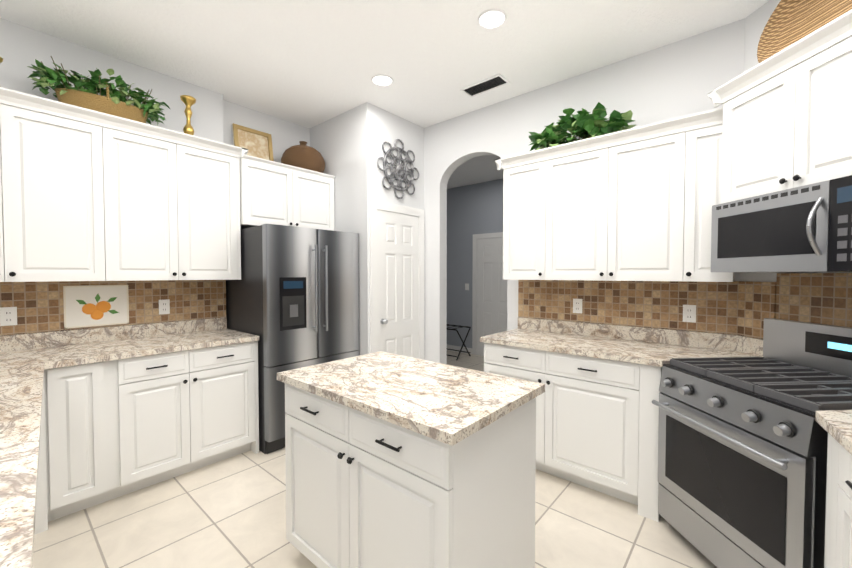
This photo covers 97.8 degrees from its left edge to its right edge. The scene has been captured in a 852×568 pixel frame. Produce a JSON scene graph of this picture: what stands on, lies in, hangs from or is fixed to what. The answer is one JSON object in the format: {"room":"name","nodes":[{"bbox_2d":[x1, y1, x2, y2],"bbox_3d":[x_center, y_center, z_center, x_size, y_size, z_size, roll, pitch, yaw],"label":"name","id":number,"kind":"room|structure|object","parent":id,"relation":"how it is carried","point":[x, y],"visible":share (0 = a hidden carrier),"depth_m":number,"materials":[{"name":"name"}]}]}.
{"room":"kitchen","nodes":[
{"label":"kitchen","id":0,"kind":"room"},
{"bbox_2d":[0,18,223,335],"bbox_3d":[-3.058,-0.139,2.013,0.220,3.000,3.630,1,2,41],"label":"wall","id":1,"kind":"structure","parent":0,"point":[22,48],"depth_m":2.65,"materials":[{"name":"white paint"}]},
{"bbox_2d":[0,91,119,281],"bbox_3d":[-2.502,-0.542,2.225,0.328,1.055,0.934,1,2,41],"label":"upper cabinet","id":2,"kind":"object","parent":1,"relation":"attached to","point":[88,195],"depth_m":2.26,"materials":[{"name":"white wood"}]},
{"bbox_2d":[0,280,225,335],"bbox_3d":[-2.448,0.147,2.548,0.010,0.338,2.025,1,2,41],"label":"backsplash","id":3,"kind":"structure","parent":1,"relation":"attached to","point":[39,306],"depth_m":2.81,"materials":[{"name":"tile"}]},
{"bbox_2d":[0,307,16,325],"bbox_3d":[-2.623,0.203,2.333,0.007,0.116,0.072,1,2,41],"label":"electrical outlet","id":4,"kind":"object","parent":3,"relation":"attached to","point":[8,316],"visible":1,"depth_m":2.33,"materials":[{"name":"white plastic"}]},
{"bbox_2d":[63,285,128,328],"bbox_3d":[-2.345,0.155,2.654,0.008,0.290,0.350,1,2,41],"label":"tile","id":5,"kind":"structure","parent":3,"relation":"attached to","point":[93,305],"depth_m":2.64,"materials":[{"name":"white ceramic"}]},
{"bbox_2d":[159,299,169,314],"bbox_3d":[-2.084,0.182,2.957,0.007,0.116,0.072,1,2,41],"label":"electrical outlet","id":6,"kind":"object","parent":3,"relation":"attached to","point":[164,306],"visible":1,"depth_m":2.96,"materials":[{"name":"white plastic"}]},
{"bbox_2d":[116,119,243,280],"bbox_3d":[-1.966,-0.558,2.845,0.328,1.055,0.919,1,2,41],"label":"upper cabinet","id":7,"kind":"object","parent":1,"relation":"attached to","point":[178,196],"depth_m":2.74,"materials":[{"name":"white wood"}]},
{"bbox_2d":[27,56,169,125],"bbox_3d":[-2.191,-1.267,2.534,0.328,0.375,0.725,1,2,41],"label":"potted plant","id":8,"kind":"object","parent":7,"relation":"on","point":[114,101],"visible":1,"depth_m":2.47,"materials":[{"name":"plant"}]},
{"bbox_2d":[180,95,195,134],"bbox_3d":[-1.873,-1.278,2.929,0.123,0.378,0.121,1,2,41],"label":"candlestick","id":9,"kind":"object","parent":7,"relation":"on","point":[188,101],"visible":0.6,"depth_m":2.91,"materials":[{"name":"gold metal"}]},
{"bbox_2d":[223,100,309,162],"bbox_3d":[-1.648,-0.185,3.800,0.220,3.000,0.920,1,2,41],"label":"wall","id":10,"kind":"structure","parent":0,"point":[285,134],"depth_m":3.69,"materials":[{"name":"white paint"}]},
{"bbox_2d":[236,147,334,230],"bbox_3d":[-1.351,-0.818,3.525,0.363,0.620,0.912,1,2,41],"label":"upper cabinet","id":11,"kind":"object","parent":10,"relation":"attached to","point":[271,192],"depth_m":3.35,"materials":[{"name":"white wood"}]},
{"bbox_2d":[232,123,273,160],"bbox_3d":[-1.632,-1.264,3.528,0.093,0.419,0.360,1,2,41],"label":"picture frame","id":12,"kind":"object","parent":11,"relation":"on","point":[256,143],"visible":0.62,"depth_m":3.53,"materials":[{"name":"beige"}]},
{"bbox_2d":[281,141,324,172],"bbox_3d":[-1.229,-1.241,3.722,0.422,0.363,0.422,1,2,41],"label":"vase","id":13,"kind":"object","parent":11,"relation":"on","point":[303,155],"visible":0.79,"depth_m":3.56,"materials":[{"name":"brown ceramic"}]},
{"bbox_2d":[310,102,374,355],"bbox_3d":[-0.955,-0.186,3.876,1.170,3.000,0.100,1,2,41],"label":"wall","id":14,"kind":"structure","parent":0,"point":[343,144],"depth_m":3.54,"materials":[{"name":"white paint"}]},
{"bbox_2d":[32,350,716,567],"bbox_3d":[-0.298,1.378,2.557,6.700,0.060,8.000,1,2,41],"label":"floor","id":15,"kind":"structure","parent":0,"point":[230,512],"depth_m":2.07,"materials":[{"name":"beige tile"}]},
{"bbox_2d":[0,332,172,567],"bbox_3d":[-1.695,0.869,1.152,2.998,1.030,0.870,1,2,41],"label":"base cabinet","id":16,"kind":"object","parent":15,"relation":"on","point":[90,417],"depth_m":2.08,"materials":[{"name":"white wood"}]},
{"bbox_2d":[44,317,258,476],"bbox_3d":[-1.921,0.829,2.685,0.652,1.030,1.155,1,2,41],"label":"base cabinet","id":17,"kind":"object","parent":15,"relation":"on","point":[188,389],"depth_m":2.59,"materials":[{"name":"white wood"}]},
{"bbox_2d":[226,224,358,453],"bbox_3d":[-1.217,0.425,3.442,0.901,1.800,0.896,1,2,41],"label":"fridge","id":18,"kind":"object","parent":15,"relation":"on","point":[292,298],"visible":0.75,"depth_m":3.05,"materials":[{"name":"grey metal"}]},
{"bbox_2d":[277,351,544,567],"bbox_3d":[-0.106,0.903,1.733,1.070,0.932,0.688,1,2,41],"label":"kitchen island","id":19,"kind":"object","parent":15,"relation":"on","point":[395,461],"visible":1,"depth_m":1.45,"materials":[{"name":"white wood"}]},
{"bbox_2d":[447,324,470,359],"bbox_3d":[0.421,0.993,6.444,0.582,0.523,0.424,1,2,41],"label":"folding stool","id":20,"kind":"object","parent":15,"relation":"on","point":[455,329],"visible":0.52,"depth_m":6.29,"materials":[{"name":"black metal"}]},
{"bbox_2d":[480,341,555,474],"bbox_3d":[0.850,0.891,2.924,0.544,0.895,0.622,1,2,41],"label":"base cabinet","id":21,"kind":"object","parent":15,"relation":"on","point":[535,365],"depth_m":2.59,"materials":[{"name":"white wood"}]},
{"bbox_2d":[552,353,659,514],"bbox_3d":[1.211,0.899,2.613,0.623,0.895,0.622,1,2,41],"label":"base cabinet","id":22,"kind":"object","parent":15,"relation":"on","point":[597,418],"depth_m":2.30,"materials":[{"name":"white wood"}]},
{"bbox_2d":[480,329,762,368],"bbox_3d":[1.255,0.433,2.549,1.672,0.035,0.643,1,2,41],"label":"countertop","id":23,"kind":"structure","parent":22,"relation":"on","point":[656,353],"depth_m":2.47,"materials":[{"name":"beige stone"}]},
{"bbox_2d":[652,318,851,567],"bbox_3d":[1.628,0.787,1.721,0.731,1.165,0.754,0,1,-4],"label":"range","id":24,"kind":"object","parent":15,"relation":"on","point":[742,459],"visible":1,"depth_m":1.64,"materials":[{"name":"silver metal"}]},
{"bbox_2d":[824,454,851,567],"bbox_3d":[1.355,0.943,0.897,0.441,0.895,0.553,1,2,41],"label":"base cabinet","id":25,"kind":"object","parent":15,"relation":"on","point":[839,508],"depth_m":1.20,"materials":[{"name":"white wood"}]},
{"bbox_2d":[815,410,851,505],"bbox_3d":[1.438,0.476,0.893,0.643,0.035,1.504,1,2,41],"label":"countertop","id":26,"kind":"structure","parent":25,"relation":"on","point":[838,423],"depth_m":1.19,"materials":[{"name":"beige stone"}]},
{"bbox_2d":[0,0,768,188],"bbox_3d":[-0.298,-1.681,2.478,6.700,0.060,8.000,1,2,41],"label":"ceiling","id":27,"kind":"structure","parent":0,"point":[309,63],"depth_m":2.54,"materials":[{"name":"white paint"}]},
{"bbox_2d":[371,74,392,86],"bbox_3d":[-0.356,-1.661,3.031,0.180,0.014,0.180,1,2,41],"label":"recessed light","id":28,"kind":"object","parent":27,"relation":"in","point":[383,80],"visible":1,"depth_m":3.03,"materials":[{"name":"white"}]},
{"bbox_2d":[460,73,509,96],"bbox_3d":[0.491,-1.661,3.119,0.380,0.011,0.170,1,2,41],"label":"ceiling vent","id":29,"kind":"object","parent":27,"relation":"in","point":[487,84],"visible":1,"depth_m":3.11,"materials":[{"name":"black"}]},
{"bbox_2d":[477,9,506,28],"bbox_3d":[0.410,-1.643,2.304,0.180,0.014,0.180,1,2,41],"label":"recessed light","id":30,"kind":"object","parent":27,"relation":"in","point":[492,18],"visible":0.98,"depth_m":2.30,"materials":[{"name":"white"}]},
{"bbox_2d":[375,106,423,216],"bbox_3d":[-0.288,-0.185,3.829,0.100,3.000,0.700,1,2,41],"label":"wall","id":31,"kind":"structure","parent":0,"point":[390,128],"depth_m":3.74,"materials":[{"name":"white paint"}]},
{"bbox_2d":[370,199,423,359],"bbox_3d":[-0.251,0.261,3.749,0.073,2.112,0.758,1,2,41],"label":"closet door","id":32,"kind":"structure","parent":31,"relation":"in","point":[396,282],"depth_m":3.73,"materials":[{"name":"white wood"}]},
{"bbox_2d":[377,139,418,198],"bbox_3d":[-0.266,-1.153,3.726,0.026,0.598,0.596,1,2,41],"label":"medallion","id":33,"kind":"object","parent":31,"relation":"attached to","point":[399,167],"visible":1,"depth_m":3.71,"materials":[{"name":"grey metal"}]},
{"bbox_2d":[447,179,502,347],"bbox_3d":[1.466,-0.243,6.092,4.700,3.000,0.120,1,2,41],"label":"wall","id":34,"kind":"structure","parent":0,"point":[476,208],"depth_m":6.67,"materials":[{"name":"grey paint"}]},
{"bbox_2d":[447,344,483,355],"bbox_3d":[1.221,1.203,6.252,3.930,0.100,0.015,1,2,41],"label":"baseboard","id":35,"kind":"structure","parent":34,"relation":"attached to","point":[478,351],"depth_m":6.70,"materials":[{"name":"white"}]},
{"bbox_2d":[472,232,506,354],"bbox_3d":[1.177,0.195,6.259,0.930,2.115,0.018,1,2,41],"label":"hall door","id":36,"kind":"structure","parent":34,"relation":"in","point":[489,300],"depth_m":6.36,"materials":[{"name":"white wood"}]},
{"bbox_2d":[424,18,744,363],"bbox_3d":[0.987,-0.171,3.271,2.760,3.000,0.120,1,2,41],"label":"wall","id":37,"kind":"structure","parent":0,"point":[682,78],"depth_m":3.10,"materials":[{"name":"white paint"}]},
{"bbox_2d":[499,157,554,279],"bbox_3d":[0.897,-0.490,3.041,0.413,0.909,0.328,1,2,41],"label":"upper cabinet","id":38,"kind":"object","parent":37,"relation":"attached to","point":[528,186],"depth_m":2.91,"materials":[{"name":"white wood"}]},
{"bbox_2d":[551,125,698,281],"bbox_3d":[1.342,-0.480,2.658,0.977,0.909,0.328,1,2,41],"label":"upper cabinet","id":39,"kind":"object","parent":37,"relation":"attached to","point":[635,204],"depth_m":2.44,"materials":[{"name":"white wood"}]},
{"bbox_2d":[528,102,635,151],"bbox_3d":[1.122,-1.123,2.771,0.782,0.365,0.336,1,2,41],"label":"plant","id":40,"kind":"object","parent":39,"relation":"on","point":[583,124],"visible":0.79,"depth_m":2.71,"materials":[{"name":"green plant"}]},
{"bbox_2d":[518,280,738,334],"bbox_3d":[1.400,0.139,2.834,1.508,0.338,0.010,1,2,41],"label":"backsplash","id":41,"kind":"structure","parent":37,"relation":"attached to","point":[654,304],"depth_m":2.71,"materials":[{"name":"tile"}]},
{"bbox_2d":[573,299,581,313],"bbox_3d":[1.217,0.177,2.981,0.072,0.116,0.007,1,2,41],"label":"electrical outlet","id":42,"kind":"object","parent":41,"relation":"attached to","point":[577,305],"visible":1,"depth_m":2.98,"materials":[{"name":"white plastic"}]},
{"bbox_2d":[683,305,695,322],"bbox_3d":[1.773,0.199,2.501,0.072,0.116,0.007,1,2,41],"label":"electrical outlet","id":43,"kind":"object","parent":41,"relation":"attached to","point":[689,313],"visible":1,"depth_m":2.50,"materials":[{"name":"white plastic"}]},
{"bbox_2d":[517,317,739,348],"bbox_3d":[1.397,0.359,2.836,1.508,0.098,0.020,1,2,41],"label":"backsplash","id":44,"kind":"structure","parent":37,"relation":"attached to","point":[630,333],"depth_m":2.70,"materials":[{"name":"beige stone"}]},
{"bbox_2d":[695,121,734,281],"bbox_3d":[1.740,-0.471,2.314,0.288,0.909,0.328,1,2,41],"label":"upper cabinet","id":45,"kind":"object","parent":37,"relation":"attached to","point":[703,273],"depth_m":2.18,"materials":[{"name":"white wood"}]},
{"bbox_2d":[740,0,851,336],"bbox_3d":[2.082,-0.131,1.729,0.120,3.000,1.230,0,1,-4],"label":"wall","id":46,"kind":"structure","parent":0,"point":[756,21],"depth_m":2.23,"materials":[{"name":"white paint"}]},
{"bbox_2d":[711,9,851,204],"bbox_3d":[1.847,-0.748,1.698,0.782,0.635,0.783,1,2,41],"label":"upper cabinet","id":47,"kind":"object","parent":46,"relation":"attached to","point":[792,129],"depth_m":1.71,"materials":[{"name":"white wood"}]},
{"bbox_2d":[711,175,851,271],"bbox_3d":[1.790,-0.241,1.707,0.462,0.370,0.756,0,1,-4],"label":"microwave","id":48,"kind":"object","parent":47,"relation":"attached to","point":[806,228],"visible":1,"depth_m":1.66,"materials":[{"name":"grey metal"}]},
{"bbox_2d":[757,0,851,65],"bbox_3d":[1.833,-1.319,1.685,0.486,0.601,0.486,1,2,41],"label":"woven tray","id":49,"kind":"object","parent":47,"relation":"on","point":[790,22],"visible":0.48,"depth_m":1.88,"materials":[{"name":"beige wicker"}]},
{"bbox_2d":[737,273,851,338],"bbox_3d":[2.015,0.189,1.732,0.010,0.480,1.224,0,1,-4],"label":"backsplash","id":50,"kind":"structure","parent":46,"relation":"attached to","point":[822,298],"depth_m":2.00,"materials":[{"name":"tile"}]}
]}

